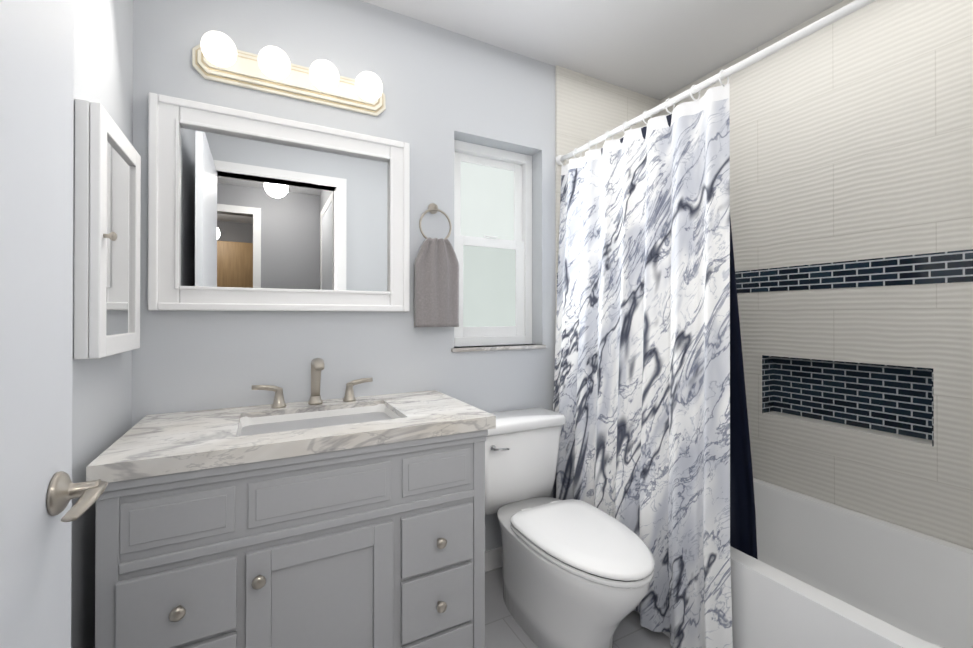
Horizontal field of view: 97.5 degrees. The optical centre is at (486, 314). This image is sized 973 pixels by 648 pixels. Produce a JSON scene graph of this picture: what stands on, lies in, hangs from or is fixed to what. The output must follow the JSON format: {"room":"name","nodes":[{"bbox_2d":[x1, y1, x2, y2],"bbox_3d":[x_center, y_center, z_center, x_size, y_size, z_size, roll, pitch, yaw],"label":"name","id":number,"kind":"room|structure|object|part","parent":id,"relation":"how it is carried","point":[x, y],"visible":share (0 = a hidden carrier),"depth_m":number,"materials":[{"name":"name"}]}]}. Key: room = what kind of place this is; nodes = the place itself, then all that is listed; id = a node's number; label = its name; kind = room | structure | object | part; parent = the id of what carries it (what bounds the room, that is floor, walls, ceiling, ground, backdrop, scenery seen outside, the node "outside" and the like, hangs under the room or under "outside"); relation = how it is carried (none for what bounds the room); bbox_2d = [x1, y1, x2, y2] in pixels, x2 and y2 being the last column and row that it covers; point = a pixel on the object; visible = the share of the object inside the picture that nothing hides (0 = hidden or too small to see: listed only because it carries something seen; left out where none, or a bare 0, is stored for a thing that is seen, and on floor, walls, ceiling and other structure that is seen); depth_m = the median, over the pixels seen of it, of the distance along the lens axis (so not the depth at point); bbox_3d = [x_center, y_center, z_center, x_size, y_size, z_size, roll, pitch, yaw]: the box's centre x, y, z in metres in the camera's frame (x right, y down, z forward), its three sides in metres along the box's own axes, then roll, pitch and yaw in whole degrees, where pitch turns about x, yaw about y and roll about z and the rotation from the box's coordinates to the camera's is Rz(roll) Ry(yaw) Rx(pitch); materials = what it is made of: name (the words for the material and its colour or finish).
{"room":"bathroom","nodes":[
{"label":"bathroom","id":0,"kind":"room"},
{"bbox_2d":[71,0,132,647],"bbox_3d":[-0.869,-0.048,0.669,0.150,2.526,2.020,0,0,-28],"label":"wall","id":1,"kind":"structure","parent":0,"point":[102,387],"depth_m":1.10,"materials":[{"name":"grey paint"}]},
{"bbox_2d":[0,0,107,647],"bbox_3d":[-0.499,0.105,0.332,0.152,2.193,0.800,0,0,-28],"label":"door","id":2,"kind":"structure","parent":1,"relation":"in","point":[40,490],"depth_m":0.58,"materials":[{"name":"white"}]},
{"bbox_3d":[-0.639,0.267,0.596,0.152,0.066,0.138,0,0,-28],"label":"handle","id":3,"kind":"part","parent":2,"relation":"part of","materials":[{"name":"silver metal"}]},
{"bbox_2d":[74,99,140,358],"bbox_3d":[-1.002,-0.196,1.160,0.070,0.600,0.377,0,0,-28],"label":"medicine cabinet","id":4,"kind":"object","parent":1,"relation":"attached to","point":[107,206],"visible":1,"depth_m":1.02,"materials":[{"name":"white wood"}]},
{"bbox_3d":[-0.906,-0.188,1.026,0.024,0.021,0.022,0,0,-28],"label":"knob","id":5,"kind":"part","parent":4,"relation":"part of","materials":[{"name":"silver metal"}]},
{"bbox_2d":[106,137,132,335],"bbox_3d":[-1.004,-0.196,1.159,0.007,0.510,0.287,0,0,-28],"label":"mirror","id":6,"kind":"object","parent":4,"relation":"attached to","point":[119,160],"depth_m":1.17,"materials":[{"name":"silver metal"}]},
{"bbox_2d":[132,0,555,550],"bbox_3d":[-0.047,-0.041,2.132,2.670,2.526,0.200,0,0,-28],"label":"wall","id":7,"kind":"structure","parent":0,"point":[443,89],"depth_m":1.78,"materials":[{"name":"grey paint"}]},
{"bbox_2d":[148,92,409,311],"bbox_3d":[-0.733,-0.375,1.635,0.895,0.724,0.039,0,0,-28],"label":"mirror","id":8,"kind":"object","parent":7,"relation":"attached to","point":[249,211],"visible":1,"depth_m":1.60,"materials":[{"name":"white wood"}]},
{"bbox_2d":[192,31,385,115],"bbox_3d":[-0.699,-0.901,1.592,0.680,0.130,0.152,0,0,-28],"label":"sconce","id":9,"kind":"object","parent":7,"relation":"attached to","point":[217,56],"visible":1,"depth_m":1.57,"materials":[{"name":"white glass"}]},
{"bbox_2d":[414,203,458,326],"bbox_3d":[-0.221,-0.222,1.886,0.200,0.555,0.074,0,0,-28],"label":"towel ring","id":10,"kind":"object","parent":7,"relation":"attached to","point":[436,283],"visible":0.96,"depth_m":1.86,"materials":[{"name":"grey fabric"}]},
{"bbox_2d":[454,140,531,346],"bbox_3d":[0.011,-0.346,2.192,0.493,1.005,0.070,0,0,-28],"label":"window","id":11,"kind":"structure","parent":7,"relation":"in","point":[496,237],"depth_m":2.19,"materials":[{"name":"white glass"}]},
{"bbox_3d":[0.006,-0.573,2.202,0.409,0.460,0.020,0,0,-28],"label":"window sash","id":12,"kind":"part","parent":11,"relation":"part of","materials":[{"name":"white glass"}]},
{"bbox_3d":[0.017,-0.138,2.180,0.409,0.500,0.022,0,0,-28],"label":"window sash","id":13,"kind":"part","parent":11,"relation":"part of","materials":[{"name":"white glass"}]},
{"bbox_2d":[485,547,502,571],"bbox_3d":[-0.410,1.175,1.816,1.738,0.090,0.012,0,0,-28],"label":"baseboard","id":14,"kind":"structure","parent":7,"relation":"attached to","point":[493,558],"depth_m":2.03,"materials":[{"name":"white"}]},
{"bbox_2d":[451,344,545,351],"bbox_3d":[0.051,0.165,2.111,0.520,0.017,0.104,0,0,-28],"label":"window sill","id":15,"kind":"structure","parent":7,"relation":"attached to","point":[484,348],"depth_m":2.06,"materials":[{"name":"stone"}]},
{"bbox_2d":[555,65,659,311],"bbox_3d":[0.708,-0.040,2.411,0.775,2.526,0.012,0,0,-28],"label":"wall tile","id":16,"kind":"structure","parent":7,"relation":"attached to","point":[588,109],"depth_m":2.32,"materials":[{"name":"beige tile"}]},
{"bbox_2d":[552,0,875,647],"bbox_3d":[0.746,0.173,1.560,0.236,2.021,1.526,0,0,-28],"label":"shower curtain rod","id":17,"kind":"object","parent":16,"relation":"attached to","point":[650,405],"visible":0.85,"depth_m":1.60,"materials":[{"name":"white fabric"}]},
{"bbox_2d":[552,83,732,647],"bbox_3d":[0.570,0.205,1.776,0.126,1.960,0.945,0,0,-28],"label":"shower curtain","id":18,"kind":"object","parent":17,"relation":"hanging from","point":[642,370],"depth_m":1.62,"materials":[{"name":"fabric"}]},
{"bbox_2d":[485,566,672,647],"bbox_3d":[0.311,1.268,1.287,2.820,0.100,2.020,0,0,-28],"label":"floor","id":19,"kind":"structure","parent":0,"point":[503,629],"depth_m":1.64,"materials":[{"name":"tile"}]},
{"bbox_2d":[86,358,495,647],"bbox_3d":[-0.551,0.689,1.418,1.034,1.059,0.581,0,0,-28],"label":"bathroom vanity","id":20,"kind":"object","parent":19,"relation":"on","point":[349,520],"visible":1,"depth_m":1.18,"materials":[{"name":"grey paint"}]},
{"bbox_3d":[-0.442,0.490,1.192,1.003,0.221,0.020,0,0,-28],"label":"moulding","id":21,"kind":"part","parent":20,"relation":"part of","materials":[{"name":"grey paint"}]},
{"bbox_2d":[251,358,372,407],"bbox_3d":[-0.626,0.249,1.576,0.427,0.178,0.156,0,0,-28],"label":"faucet","id":22,"kind":"object","parent":20,"relation":"on","point":[317,364],"depth_m":1.60,"materials":[{"name":"silver metal"}]},
{"bbox_2d":[237,404,400,436],"bbox_3d":[-0.549,0.412,1.430,0.494,0.123,0.324,0,0,-28],"label":"basin","id":23,"kind":"object","parent":20,"relation":"in","point":[274,421],"depth_m":1.52,"materials":[{"name":"ceramic"}]},
{"bbox_3d":[-0.451,0.900,1.187,0.384,0.565,0.016,0,0,-28],"label":"door","id":24,"kind":"part","parent":20,"relation":"part of","materials":[{"name":"grey paint"}]},
{"bbox_2d":[485,407,654,647],"bbox_3d":[0.268,0.844,1.674,0.482,0.752,0.872,0,0,-28],"label":"toilet","id":25,"kind":"object","parent":19,"relation":"on","point":[578,573],"visible":0.9,"depth_m":1.56,"materials":[{"name":"ceramic"}]},
{"bbox_3d":[0.056,0.565,1.804,0.078,0.025,0.031,0,0,-28],"label":"lever","id":26,"kind":"part","parent":25,"relation":"part of","materials":[{"name":"silver metal"}]},
{"bbox_3d":[0.124,0.688,1.971,0.436,0.355,0.200,0,0,-28],"label":"tank","id":27,"kind":"part","parent":25,"relation":"part of","materials":[{"name":"ceramic"}]},
{"bbox_3d":[0.127,0.491,1.967,0.460,0.044,0.217,0,0,-28],"label":"tank lid","id":28,"kind":"part","parent":25,"relation":"part of","materials":[{"name":"ceramic"}]},
{"bbox_3d":[0.355,0.820,1.534,0.376,0.019,0.538,0,0,-28],"label":"seat","id":29,"kind":"part","parent":25,"relation":"part of","materials":[{"name":"ceramic"}]},
{"bbox_3d":[0.356,0.794,1.533,0.380,0.024,0.540,0,0,-28],"label":"lid","id":30,"kind":"part","parent":25,"relation":"part of","materials":[{"name":"ceramic"}]},
{"bbox_2d":[636,478,972,647],"bbox_3d":[1.063,1.009,1.723,0.776,0.421,1.522,0,0,-28],"label":"bathtub","id":31,"kind":"object","parent":19,"relation":"on","point":[817,573],"visible":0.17,"depth_m":1.50,"materials":[{"name":"ceramic"}]},
{"bbox_2d":[361,0,842,99],"bbox_3d":[0.311,-1.358,1.299,2.820,0.100,2.020,0,0,-28],"label":"ceiling","id":32,"kind":"structure","parent":0,"point":[659,49],"depth_m":1.95,"materials":[{"name":"white paint"}]},
{"bbox_2d":[660,0,972,549],"bbox_3d":[1.492,-0.042,1.916,0.150,2.526,2.020,0,0,-28],"label":"wall","id":33,"kind":"structure","parent":0,"point":[851,136],"depth_m":1.71,"materials":[{"name":"tile"}]},
{"bbox_2d":[762,355,933,446],"bbox_3d":[1.514,0.337,1.820,0.099,0.283,0.596,0,0,-28],"label":"wall niche","id":34,"kind":"object","parent":33,"relation":"in","point":[892,399],"visible":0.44,"depth_m":1.81,"materials":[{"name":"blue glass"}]},
{"bbox_2d":[762,411,931,446],"bbox_3d":[1.510,0.477,1.817,0.089,0.005,0.594,0,0,-28],"label":"niche ledge","id":35,"kind":"object","parent":34,"relation":"on","point":[921,441],"visible":0.79,"depth_m":1.77,"materials":[{"name":"stone"}]},
{"bbox_2d":[735,249,972,292],"bbox_3d":[1.409,-0.164,1.911,0.003,0.110,1.528,0,0,-28],"label":"tile border","id":36,"kind":"object","parent":33,"relation":"attached to","point":[944,267],"depth_m":1.70,"materials":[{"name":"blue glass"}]}
]}

